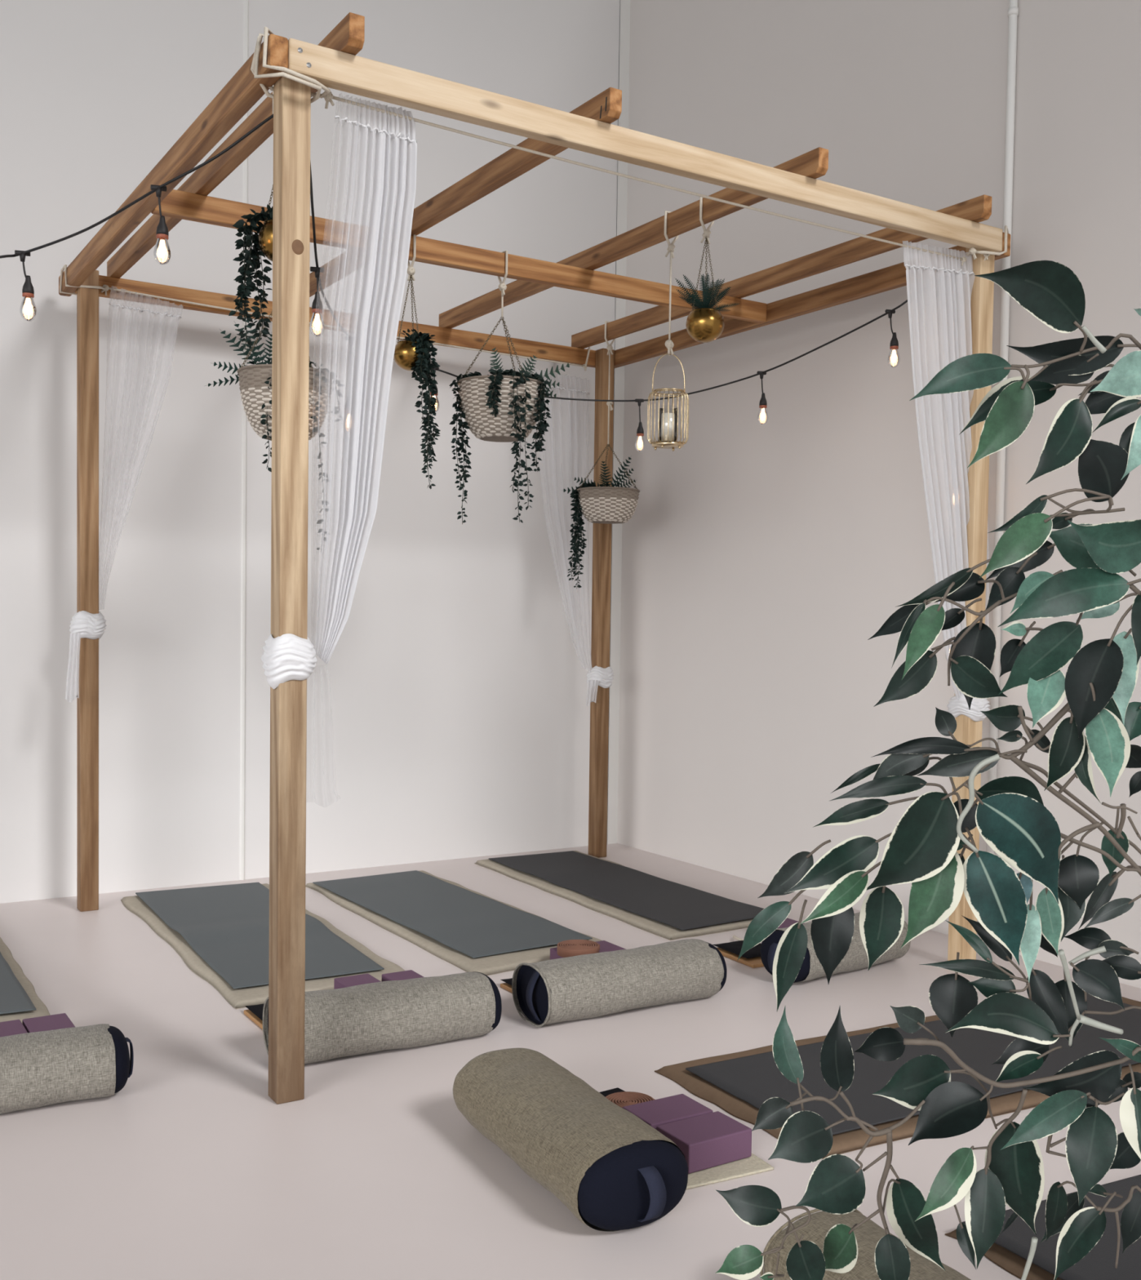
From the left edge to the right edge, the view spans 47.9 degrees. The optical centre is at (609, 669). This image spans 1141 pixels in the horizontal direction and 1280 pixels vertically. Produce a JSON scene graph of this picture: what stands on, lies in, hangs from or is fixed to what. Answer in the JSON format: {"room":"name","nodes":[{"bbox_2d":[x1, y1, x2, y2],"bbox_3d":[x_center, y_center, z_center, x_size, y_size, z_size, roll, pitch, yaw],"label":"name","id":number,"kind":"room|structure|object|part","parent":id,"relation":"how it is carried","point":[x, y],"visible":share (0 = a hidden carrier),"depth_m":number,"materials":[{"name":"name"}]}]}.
{"room":"exercise studio","nodes":[
{"label":"exercise studio","id":0,"kind":"room"},
{"bbox_2d":[0,0,620,903],"bbox_3d":[-4.186,-1.863,5.260,10.362,6.000,0.100,-1,3,-33],"label":"wall","id":1,"kind":"structure","parent":0,"point":[448,714],"depth_m":6.76,"materials":[{"name":"paint"}]},
{"bbox_2d":[0,113,273,321],"label":"festoon lights","id":2,"kind":"object","parent":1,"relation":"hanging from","point":[162,237],"depth_m":3.86,"materials":[{"name":"black rubber"}]},
{"bbox_3d":[-1.856,-1.155,4.100,0.049,0.083,0.048,-1,3,-33],"label":"bulb","id":3,"kind":"part","parent":2,"relation":"part of","materials":[{"name":"clear glass"}]},
{"bbox_3d":[-1.341,-1.257,3.850,0.049,0.083,0.048,-1,3,-33],"label":"bulb","id":4,"kind":"part","parent":2,"relation":"part of","materials":[{"name":"clear glass"}]},
{"bbox_2d":[239,0,248,879],"bbox_3d":[-1.899,-1.882,6.690,0.032,6.000,0.010,-1,3,-33],"label":"pipe","id":5,"kind":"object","parent":1,"relation":"attached to","point":[246,2],"depth_m":6.74,"materials":[{"name":"metal"}]},
{"bbox_2d":[309,160,333,336],"label":"festoon lights","id":6,"kind":"object","parent":1,"relation":"hanging from","point":[317,306],"depth_m":4.19,"materials":[{"name":"black rubber"}]},
{"bbox_3d":[-0.955,-1.132,4.200,0.049,0.083,0.048,-1,3,-33],"label":"bulb","id":7,"kind":"part","parent":6,"relation":"part of","materials":[{"name":"clear glass"}]},
{"bbox_2d":[544,395,677,451],"label":"festoon lights","id":8,"kind":"object","parent":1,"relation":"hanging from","point":[640,432],"depth_m":6.24,"materials":[{"name":"black rubber"}]},
{"bbox_3d":[-0.776,-1.179,5.680,0.049,0.083,0.048,-1,3,-33],"label":"bulb","id":9,"kind":"part","parent":8,"relation":"part of","materials":[{"name":"clear glass"}]},
{"bbox_3d":[0.151,-1.103,6.250,0.049,0.083,0.048,-1,3,-33],"label":"bulb","id":10,"kind":"part","parent":8,"relation":"part of","materials":[{"name":"clear glass"}]},
{"bbox_2d":[607,0,631,844],"bbox_3d":[0.066,-1.900,7.973,0.075,6.000,0.007,-1,3,-33],"label":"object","id":11,"kind":"structure","parent":1,"relation":"attached to","point":[624,7],"depth_m":8.00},
{"bbox_2d":[0,843,1140,1279],"bbox_3d":[-1.729,1.368,1.542,10.362,0.100,9.265,-1,3,-33],"label":"floor","id":12,"kind":"structure","parent":0,"point":[191,1170],"depth_m":3.47,"materials":[{"name":"beige concrete"}]},
{"bbox_2d":[0,1019,27,1037],"bbox_3d":[-1.912,1.183,4.048,0.134,0.075,0.243,-1,3,-33],"label":"block","id":13,"kind":"object","parent":12,"relation":"on","point":[15,1027],"visible":0.27,"depth_m":4.09,"materials":[{"name":"purple plastic"}]},
{"bbox_2d":[0,937,50,1022],"bbox_3d":[-2.654,1.162,4.931,0.730,0.025,1.998,-1,3,-33],"label":"rug","id":14,"kind":"object","parent":12,"relation":"on","point":[42,1010],"visible":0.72,"depth_m":4.64,"materials":[{"name":"fabric"}]},
{"bbox_2d":[0,951,35,1014],"bbox_3d":[-2.686,1.137,5.006,0.593,0.012,1.775,-1,3,-33],"label":"yoga mat","id":15,"kind":"object","parent":14,"relation":"on","point":[14,998],"visible":1,"depth_m":4.59,"materials":[{"name":"rubber"}]},
{"bbox_2d":[22,1013,75,1032],"bbox_3d":[-1.793,1.182,4.122,0.133,0.075,0.243,-1,3,-33],"label":"block","id":16,"kind":"object","parent":12,"relation":"on","point":[53,1022],"visible":0.27,"depth_m":4.15,"materials":[{"name":"purple plastic"}]},
{"bbox_2d":[0,1023,133,1114],"bbox_3d":[-1.782,1.143,3.589,0.854,0.195,0.267,0,2,-28],"label":"bolster","id":17,"kind":"object","parent":12,"relation":"on","point":[37,1069],"visible":1,"depth_m":3.61,"materials":[{"name":"grey fabric"}]},
{"bbox_3d":[-1.438,1.145,3.782,0.066,0.125,0.058,0,2,-28],"label":"handle","id":18,"kind":"part","parent":17,"relation":"part of","materials":[{"name":"fabric"}]},
{"bbox_2d":[244,1009,262,1029],"bbox_3d":[-1.109,1.211,4.438,0.212,0.014,0.325,-1,3,-33],"label":"wooden board","id":19,"kind":"object","parent":12,"relation":"on","point":[248,1013],"visible":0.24,"depth_m":4.43,"materials":[{"name":"brown wood"}]},
{"bbox_2d":[244,1004,266,1021],"bbox_3d":[-1.117,1.193,4.453,0.200,0.022,0.309,-1,3,-33],"label":"pillow","id":20,"kind":"object","parent":19,"relation":"on","point":[257,1010],"visible":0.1,"depth_m":4.47,"materials":[{"name":"black fabric"}]},
{"bbox_2d":[120,883,404,1008],"bbox_3d":[-1.552,1.153,5.615,0.799,0.025,2.040,-1,3,-33],"label":"rug","id":21,"kind":"object","parent":12,"relation":"on","point":[237,998],"visible":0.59,"depth_m":5.10,"materials":[{"name":"fabric"}]},
{"bbox_2d":[135,882,384,989],"bbox_3d":[-1.597,1.126,5.646,0.602,0.020,1.836,0,3,-30],"label":"yoga mat","id":22,"kind":"object","parent":21,"relation":"on","point":[227,926],"visible":0.79,"depth_m":5.48,"materials":[{"name":"rubber"}]},
{"bbox_2d":[333,973,381,989],"bbox_3d":[-0.892,1.175,4.655,0.135,0.075,0.233,-1,3,-33],"label":"block","id":23,"kind":"object","parent":12,"relation":"on","point":[348,981],"visible":0.29,"depth_m":4.69,"materials":[{"name":"purple plastic"}]},
{"bbox_2d":[262,971,502,1064],"bbox_3d":[-0.723,1.129,4.199,0.785,0.208,0.275,0,2,-30],"label":"bolster","id":24,"kind":"object","parent":12,"relation":"on","point":[372,1017],"visible":0.85,"depth_m":4.11,"materials":[{"name":"grey fabric"}]},
{"bbox_2d":[382,969,423,982],"bbox_3d":[-0.737,1.175,4.720,0.123,0.075,0.223,-1,3,-33],"label":"block","id":25,"kind":"object","parent":12,"relation":"on","point":[406,975],"visible":0.21,"depth_m":4.76,"materials":[{"name":"purple plastic"}]},
{"bbox_2d":[305,870,601,975],"bbox_3d":[-0.763,1.149,6.034,0.736,0.027,1.978,-1,3,-33],"label":"rug","id":26,"kind":"object","parent":12,"relation":"on","point":[508,962],"visible":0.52,"depth_m":5.38,"materials":[{"name":"fabric"}]},
{"bbox_2d":[312,870,592,958],"bbox_3d":[-0.795,1.126,6.067,0.634,0.012,1.745,-1,3,-33],"label":"yoga mat","id":27,"kind":"object","parent":26,"relation":"on","point":[473,925],"visible":1,"depth_m":5.93,"materials":[{"name":"rubber"}]},
{"bbox_2d":[500,982,512,993],"bbox_3d":[-0.246,1.210,4.822,0.207,0.014,0.305,-1,3,-33],"label":"wooden board","id":28,"kind":"object","parent":12,"relation":"on","point":[506,986],"visible":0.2,"depth_m":4.86,"materials":[{"name":"brown wood"}]},
{"bbox_2d":[500,977,512,985],"bbox_3d":[-0.257,1.191,4.845,0.200,0.022,0.283,-1,3,-33],"label":"pillow","id":29,"kind":"object","parent":28,"relation":"on","point":[508,981],"visible":0.05,"depth_m":4.88,"materials":[{"name":"black fabric"}]},
{"bbox_2d":[58,12,1010,1104],"bbox_3d":[-0.488,-0.357,5.643,3.058,3.076,3.133,-1,3,-33],"label":"pergola","id":30,"kind":"object","parent":12,"relation":"on","point":[334,62],"visible":0.89,"depth_m":4.84,"materials":[{"name":"brown wood"}]},
{"bbox_3d":[-2.444,-0.359,6.016,0.082,2.990,0.082,-1,3,-33],"label":"post","id":31,"kind":"part","parent":30,"relation":"part of","materials":[{"name":"brown wood"}]},
{"bbox_2d":[228,84,273,349],"bbox_3d":[-1.073,-1.440,4.090,0.233,0.835,0.165,1,2,8],"label":"hanging pot","id":32,"kind":"object","parent":30,"relation":"hanging from","point":[263,242],"visible":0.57,"depth_m":4.08,"materials":[{"name":"plant"}]},
{"bbox_3d":[-1.036,-1.354,4.085,0.156,0.124,0.156,-1,3,-33],"label":"brass pot","id":33,"kind":"part","parent":32,"relation":"part of","materials":[{"name":"gold metal"}]},
{"bbox_3d":[-1.062,-1.541,4.071,0.062,0.263,0.007,-1,3,-33],"label":"chain","id":34,"kind":"part","parent":32,"relation":"part of","materials":[{"name":"grey metal"}]},
{"bbox_2d":[204,310,328,551],"bbox_3d":[-1.269,-1.137,5.093,0.545,1.352,0.398,2,3,32],"label":"hanging basket","id":35,"kind":"object","parent":30,"relation":"hanging from","point":[255,380],"visible":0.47,"depth_m":4.98,"materials":[{"name":"wicker"}]},
{"bbox_3d":[-1.363,-1.339,5.050,0.185,0.351,0.010,0,2,-18],"label":"chain","id":36,"kind":"part","parent":35,"relation":"part of","materials":[{"name":"grey metal"}]},
{"bbox_3d":[-0.917,-0.247,3.679,0.082,2.990,0.082,-1,3,-33],"label":"post","id":37,"kind":"part","parent":30,"relation":"part of","materials":[{"name":"brown wood"}]},
{"bbox_2d":[59,264,590,370],"bbox_3d":[-1.304,-1.806,6.724,2.923,0.146,0.166,-1,3,-33],"label":"rope","id":38,"kind":"object","parent":30,"relation":"attached to","point":[105,287],"visible":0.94,"depth_m":6.26,"materials":[{"name":"fabric"}]},
{"bbox_2d":[65,294,182,702],"bbox_3d":[-2.291,-0.831,6.068,0.561,1.953,0.196,-1,3,-33],"label":"curtain","id":39,"kind":"object","parent":38,"relation":"hanging from","point":[84,624],"visible":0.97,"depth_m":5.96,"materials":[{"name":"white fabric"}]},
{"bbox_3d":[-2.247,-1.043,6.139,0.410,1.532,0.064,-1,3,-33],"label":"panel","id":40,"kind":"part","parent":39,"relation":"part of","materials":[{"name":"white fabric"}]},
{"bbox_2d":[393,234,440,488],"bbox_3d":[-0.798,-1.284,5.355,0.181,1.063,0.206,-1,3,-33],"label":"hanging pot","id":41,"kind":"object","parent":30,"relation":"hanging from","point":[412,353],"visible":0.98,"depth_m":5.33,"materials":[{"name":"plant"}]},
{"bbox_3d":[-0.853,-1.508,5.353,0.058,0.298,0.008,0,2,-23],"label":"chain","id":42,"kind":"part","parent":41,"relation":"part of","materials":[{"name":"grey metal"}]},
{"bbox_3d":[-0.832,-1.309,5.371,0.142,0.113,0.142,-1,3,-33],"label":"brass pot","id":43,"kind":"part","parent":41,"relation":"part of","materials":[{"name":"gold metal"}]},
{"bbox_3d":[-0.826,-1.510,5.389,0.009,0.298,0.056,1,2,7],"label":"chain","id":44,"kind":"part","parent":41,"relation":"part of","materials":[{"name":"metal"}]},
{"bbox_3d":[-0.808,-1.508,5.347,0.024,0.298,0.055,-1,3,-33],"label":"chain","id":45,"kind":"part","parent":41,"relation":"part of","materials":[{"name":"grey metal"}]},
{"bbox_2d":[448,249,569,524],"bbox_3d":[-0.452,-1.223,5.587,0.441,1.192,0.396,3,3,41],"label":"hanging basket","id":46,"kind":"object","parent":30,"relation":"hanging from","point":[499,406],"visible":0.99,"depth_m":5.50,"materials":[{"name":"plant"}]},
{"bbox_3d":[-0.559,-1.392,5.599,0.189,0.301,0.011,1,2,-3],"label":"chain","id":47,"kind":"part","parent":46,"relation":"part of","materials":[{"name":"grey metal"}]},
{"bbox_2d":[457,374,544,442],"bbox_3d":[-0.473,-1.129,5.614,0.382,0.248,0.382,-1,3,-33],"label":"basket","id":48,"kind":"object","parent":46,"relation":"on","point":[491,409],"depth_m":5.48,"materials":[{"name":"wicker"}]},
{"bbox_3d":[-0.434,-1.394,5.690,0.011,0.301,0.189,2,2,22],"label":"chain","id":49,"kind":"part","parent":46,"relation":"part of","materials":[{"name":"grey metal"}]},
{"bbox_3d":[-0.412,-1.387,5.532,0.024,0.302,0.189,-1,3,-33],"label":"chain","id":50,"kind":"part","parent":46,"relation":"part of","materials":[{"name":"grey metal"}]},
{"bbox_2d":[539,370,613,706],"bbox_3d":[-0.210,-0.749,7.453,0.557,1.921,0.156,-1,3,-33],"label":"curtain","id":51,"kind":"object","parent":30,"relation":"hanging from","point":[597,676],"visible":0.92,"depth_m":7.48,"materials":[{"name":"white fabric"}]},
{"bbox_3d":[-0.265,-0.841,7.425,0.437,1.737,0.062,-1,3,-33],"label":"panel","id":52,"kind":"part","parent":51,"relation":"part of","materials":[{"name":"white fabric"}]},
{"bbox_2d":[563,320,639,588],"bbox_3d":[-0.025,-1.210,7.239,0.410,1.498,0.353,-1,3,-33],"label":"hanging basket","id":53,"kind":"object","parent":30,"relation":"hanging from","point":[612,504],"visible":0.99,"depth_m":7.21,"materials":[{"name":"wicker"}]},
{"bbox_3d":[-0.088,-1.142,7.236,0.162,0.271,0.066,-1,3,-33],"label":"chain","id":54,"kind":"part","parent":53,"relation":"part of","materials":[{"name":"grey metal"}]},
{"bbox_3d":[-0.024,-1.145,7.339,0.011,0.271,0.179,0,2,-12],"label":"chain","id":55,"kind":"part","parent":53,"relation":"part of","materials":[{"name":"grey metal"}]},
{"bbox_2d":[577,486,639,524],"bbox_3d":[-0.006,-0.924,7.265,0.359,0.188,0.359,-1,3,-33],"label":"basket","id":56,"kind":"object","parent":53,"relation":"on","point":[598,504],"depth_m":7.14,"materials":[{"name":"wicker"}]},
{"bbox_3d":[0.081,-1.140,7.260,0.183,0.271,0.011,1,2,-4],"label":"chain","id":57,"kind":"part","parent":53,"relation":"part of","materials":[{"name":"grey metal"}]},
{"bbox_3d":[-0.047,-0.381,7.581,0.082,2.990,0.082,-1,3,-33],"label":"post","id":58,"kind":"part","parent":30,"relation":"part of","materials":[{"name":"brown wood"}]},
{"bbox_2d":[250,26,966,265],"bbox_3d":[0.232,-1.683,4.328,2.882,0.165,0.174,-1,3,-33],"label":"rope","id":59,"kind":"object","parent":30,"relation":"attached to","point":[326,95],"visible":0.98,"depth_m":3.83,"materials":[{"name":"fabric"}]},
{"bbox_2d":[261,97,417,688],"bbox_3d":[-0.785,-0.626,3.755,0.454,2.076,0.147,-1,3,-35],"label":"curtain","id":60,"kind":"object","parent":59,"relation":"hanging from","point":[372,270],"visible":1,"depth_m":3.76,"materials":[{"name":"white fabric"}]},
{"bbox_3d":[-0.719,-0.839,3.773,0.317,1.648,0.042,-1,3,-33],"label":"panel","id":61,"kind":"part","parent":60,"relation":"part of","materials":[{"name":"white fabric"}]},
{"bbox_2d":[902,240,991,721],"bbox_3d":[1.338,-0.722,5.127,0.531,1.906,0.158,-1,3,-33],"label":"curtain","id":62,"kind":"object","parent":59,"relation":"hanging from","point":[940,288],"visible":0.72,"depth_m":5.10,"materials":[{"name":"white fabric"}]},
{"bbox_2d":[647,210,688,451],"bbox_3d":[0.249,-1.396,5.287,0.172,0.973,0.170,-1,3,-33],"label":"wire lantern","id":63,"kind":"object","parent":30,"relation":"hanging from","point":[664,444],"visible":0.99,"depth_m":5.28,"materials":[{"name":"metal"}]},
{"bbox_3d":[0.242,-0.929,5.305,0.132,0.014,0.132,-1,3,-33],"label":"plate","id":64,"kind":"part","parent":63,"relation":"part of","materials":[{"name":"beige metal"}]},
{"bbox_2d":[661,412,675,440],"bbox_3d":[0.243,-1.002,5.302,0.054,0.130,0.054,-1,3,-33],"label":"pillar candle","id":65,"kind":"object","parent":63,"relation":"on","point":[671,415],"visible":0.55,"depth_m":5.28,"materials":[{"name":"beige wax"}]},
{"bbox_3d":[0.247,-1.226,5.294,0.137,0.160,0.005,1,2,0],"label":"handle","id":66,"kind":"part","parent":63,"relation":"part of","materials":[{"name":"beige metal"}]},
{"bbox_2d":[675,196,737,342],"bbox_3d":[0.393,-1.585,5.081,0.274,0.575,0.265,0,2,-24],"label":"hanging pot","id":67,"kind":"object","parent":30,"relation":"hanging from","point":[704,324],"visible":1,"depth_m":5.05,"materials":[{"name":"metal"}]},
{"bbox_3d":[0.358,-1.566,5.071,0.066,0.305,0.007,0,3,-31],"label":"chain","id":68,"kind":"part","parent":67,"relation":"part of","materials":[{"name":"metal"}]},
{"bbox_3d":[0.380,-1.358,5.085,0.152,0.121,0.152,-1,3,-33],"label":"brass pot","id":69,"kind":"part","parent":67,"relation":"part of","materials":[{"name":"gold metal"}]},
{"bbox_3d":[0.387,-1.567,5.111,0.009,0.306,0.054,1,2,8],"label":"chain","id":70,"kind":"part","parent":67,"relation":"part of","materials":[{"name":"grey metal"}]},
{"bbox_3d":[0.406,-1.565,5.065,0.067,0.305,0.008,3,3,43],"label":"chain","id":71,"kind":"part","parent":67,"relation":"part of","materials":[{"name":"grey metal"}]},
{"bbox_3d":[1.480,-0.269,5.244,0.082,2.990,0.082,-1,3,-33],"label":"post","id":72,"kind":"part","parent":30,"relation":"part of","materials":[{"name":"brown wood"}]},
{"bbox_2d":[966,225,1008,260],"bbox_3d":[1.511,-1.701,5.163,0.242,0.148,0.163,-1,3,-33],"label":"rope","id":73,"kind":"object","parent":30,"relation":"attached to","point":[973,251],"visible":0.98,"depth_m":5.10,"materials":[{"name":"fabric"}]},
{"bbox_2d":[453,1048,688,1231],"bbox_3d":[-0.116,1.173,3.267,0.315,0.208,0.862,0,2,-30],"label":"bolster","id":74,"kind":"object","parent":12,"relation":"on","point":[611,1169],"visible":1,"depth_m":3.05,"materials":[{"name":"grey fabric"}]},
{"bbox_3d":[0.085,1.194,2.933,0.060,0.134,0.080,0,2,-30],"label":"handle","id":75,"kind":"part","parent":74,"relation":"part of","materials":[{"name":"blue fabric"}]},
{"bbox_2d":[550,939,599,959],"bbox_3d":[-0.133,1.152,5.150,0.176,0.108,0.225,-1,3,-33],"label":"block","id":76,"kind":"object","parent":12,"relation":"on","point":[553,951],"depth_m":5.10,"materials":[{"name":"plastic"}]},
{"bbox_3d":[-0.120,1.117,5.130,0.176,0.036,0.168,-1,3,-33],"label":"strap coil","id":77,"kind":"part","parent":76,"relation":"part of","materials":[{"name":"fabric"}]},
{"bbox_2d":[595,940,625,952],"bbox_3d":[-0.011,1.170,5.229,0.127,0.070,0.228,-1,3,-33],"label":"block","id":78,"kind":"object","parent":12,"relation":"on","point":[605,946],"visible":0.14,"depth_m":5.24,"materials":[{"name":"purple plastic"}]},
{"bbox_2d":[474,850,753,940],"bbox_3d":[0.039,1.137,6.692,0.755,0.025,2.007,-1,3,-33],"label":"rug","id":79,"kind":"object","parent":12,"relation":"on","point":[662,930],"visible":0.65,"depth_m":6.14,"materials":[{"name":"fabric"}]},
{"bbox_2d":[488,850,764,930],"bbox_3d":[0.062,1.117,6.671,0.617,0.010,1.928,-1,3,-33],"label":"yoga mat","id":80,"kind":"object","parent":79,"relation":"on","point":[677,905],"visible":0.99,"depth_m":6.53,"materials":[{"name":"rubber"}]},
{"bbox_2d":[511,938,727,1026],"bbox_3d":[0.061,1.124,4.663,0.824,0.207,0.273,0,3,-32],"label":"bolster","id":81,"kind":"object","parent":12,"relation":"on","point":[593,985],"visible":1,"depth_m":4.54,"materials":[{"name":"grey fabric"}]},
{"bbox_3d":[-0.261,1.129,4.438,0.040,0.173,0.040,0,3,-32],"label":"handle","id":82,"kind":"part","parent":81,"relation":"part of","materials":[{"name":"blue fabric"}]},
{"bbox_2d":[599,1088,654,1107],"bbox_3d":[-0.008,1.238,3.632,0.290,0.044,0.280,-1,3,-36],"label":"folded cloth","id":83,"kind":"object","parent":12,"relation":"on","point":[606,1093],"depth_m":3.65,"materials":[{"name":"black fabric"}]},
{"bbox_3d":[0.059,1.235,3.622,0.156,0.036,0.148,-1,3,-33],"label":"strap coil","id":84,"kind":"part","parent":83,"relation":"part of","materials":[{"name":"fabric"}]},
{"bbox_2d":[685,1153,773,1190],"bbox_3d":[0.214,1.273,3.396,0.272,0.008,0.382,0,2,-28],"label":"pad","id":85,"kind":"object","parent":12,"relation":"on","point":[753,1165],"visible":0.22,"depth_m":3.26,"materials":[{"name":"beige fabric"}]},
{"bbox_2d":[622,1093,713,1129],"bbox_3d":[0.158,1.227,3.479,0.203,0.075,0.145,0,3,-32],"label":"block","id":86,"kind":"object","parent":85,"relation":"on","point":[666,1110],"visible":0.53,"depth_m":3.47,"materials":[{"name":"purple plastic"}]},
{"bbox_2d":[656,1111,751,1173],"bbox_3d":[0.248,1.233,3.353,0.206,0.075,0.145,-1,3,-33],"label":"block","id":87,"kind":"object","parent":85,"relation":"on","point":[706,1141],"visible":0.84,"depth_m":3.31,"materials":[{"name":"purple plastic"}]},
{"bbox_2d":[732,935,743,940],"bbox_3d":[0.580,1.179,5.608,0.041,0.032,0.170,0,2,-19],"label":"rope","id":88,"kind":"object","parent":12,"relation":"on","point":[735,937],"visible":0.29,"depth_m":5.62,"materials":[{"name":"fabric"}]},
{"bbox_2d":[716,947,764,968],"bbox_3d":[0.603,1.201,5.398,0.215,0.014,0.300,0,3,-30],"label":"wooden board","id":89,"kind":"object","parent":12,"relation":"on","point":[753,962],"visible":0.24,"depth_m":5.30,"materials":[{"name":"brown wood"}]},
{"bbox_2d":[712,940,761,958],"bbox_3d":[0.591,1.182,5.431,0.200,0.022,0.258,0,3,-30],"label":"pillow","id":90,"kind":"object","parent":89,"relation":"on","point":[735,947],"visible":0.59,"depth_m":5.40,"materials":[{"name":"black fabric"}]},
{"bbox_2d":[777,918,804,928],"bbox_3d":[0.774,1.161,5.726,0.130,0.075,0.225,-1,3,-33],"label":"block","id":91,"kind":"object","parent":12,"relation":"on","point":[788,922],"visible":0.02,"depth_m":5.68,"materials":[{"name":"purple plastic"}]},
{"bbox_2d":[760,911,911,982],"bbox_3d":[0.927,1.116,5.215,0.736,0.206,0.273,-1,3,-39],"label":"bolster","id":92,"kind":"object","parent":12,"relation":"on","point":[855,958],"visible":0.4,"depth_m":5.06,"materials":[{"name":"grey fabric"}]},
{"bbox_3d":[0.663,1.125,5.009,0.066,0.133,0.058,-1,3,-39],"label":"handle","id":93,"kind":"part","parent":92,"relation":"part of","materials":[{"name":"fabric"}]},
{"bbox_2d":[760,1208,970,1279],"bbox_3d":[0.639,1.232,2.318,0.291,0.187,0.864,0,3,-30],"label":"bolster","id":94,"kind":"object","parent":12,"relation":"on","point":[868,1235],"visible":0.5,"depth_m":2.56,"materials":[{"name":"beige fabric"}]},
{"bbox_2d":[654,990,1140,1159],"bbox_3d":[1.203,1.251,4.166,2.011,0.025,0.766,0,2,-30],"label":"rug","id":95,"kind":"object","parent":12,"relation":"on","point":[852,1140],"visible":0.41,"depth_m":3.75,"materials":[{"name":"brown fabric"}]},
{"bbox_2d":[685,993,1140,1135],"bbox_3d":[1.173,1.232,4.122,1.813,0.008,0.610,0,2,-30],"label":"yoga mat","id":96,"kind":"object","parent":95,"relation":"on","point":[755,1079],"visible":0.5,"depth_m":3.97,"materials":[{"name":"rubber"}]},
{"bbox_2d":[715,260,1140,1279],"bbox_3d":[0.640,0.542,1.130,1.031,1.654,0.591,0,2,-14],"label":"ficus tree","id":97,"kind":"object","parent":12,"relation":"on","point":[1011,815],"visible":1,"depth_m":1.08,"materials":[{"name":"green plant"}]},
{"bbox_2d":[945,1229,1062,1279],"bbox_3d":[1.835,1.300,3.106,2.019,0.026,0.729,0,2,-28],"label":"rug","id":98,"kind":"object","parent":12,"relation":"on","point":[1005,1259],"visible":0.19,"depth_m":2.80,"materials":[{"name":"brown fabric"}]},
{"bbox_2d":[961,1174,1140,1279],"bbox_3d":[1.767,1.280,3.089,1.835,0.009,0.639,0,2,-28],"label":"yoga mat","id":99,"kind":"object","parent":98,"relation":"on","point":[1100,1263],"visible":0.44,"depth_m":2.84,"materials":[{"name":"rubber"}]},
{"bbox_2d":[617,0,1140,988],"bbox_3d":[2.642,-1.718,4.190,0.100,6.000,9.165,-1,3,-33],"label":"wall","id":100,"kind":"structure","parent":0,"point":[761,564],"depth_m":6.47,"materials":[{"name":"paint"}]},
{"bbox_2d":[680,299,907,425],"label":"festoon lights","id":101,"kind":"object","parent":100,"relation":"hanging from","point":[894,345],"depth_m":5.58,"materials":[{"name":"black rubber"}]},
{"bbox_3d":[0.702,-1.157,5.850,0.049,0.083,0.048,-1,3,-33],"label":"bulb","id":102,"kind":"part","parent":101,"relation":"part of","materials":[{"name":"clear glass"}]},
{"bbox_3d":[1.177,-1.288,5.300,0.049,0.083,0.048,-1,3,-33],"label":"bulb","id":103,"kind":"part","parent":101,"relation":"part of","materials":[{"name":"clear glass"}]},
{"bbox_2d":[984,0,1018,948],"bbox_3d":[1.703,-1.781,5.495,0.043,6.000,0.043,-1,3,-33],"label":"pipe","id":104,"kind":"object","parent":100,"relation":"attached to","point":[1013,10],"visible":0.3,"depth_m":5.49,"materials":[{"name":"metal"}]}
]}

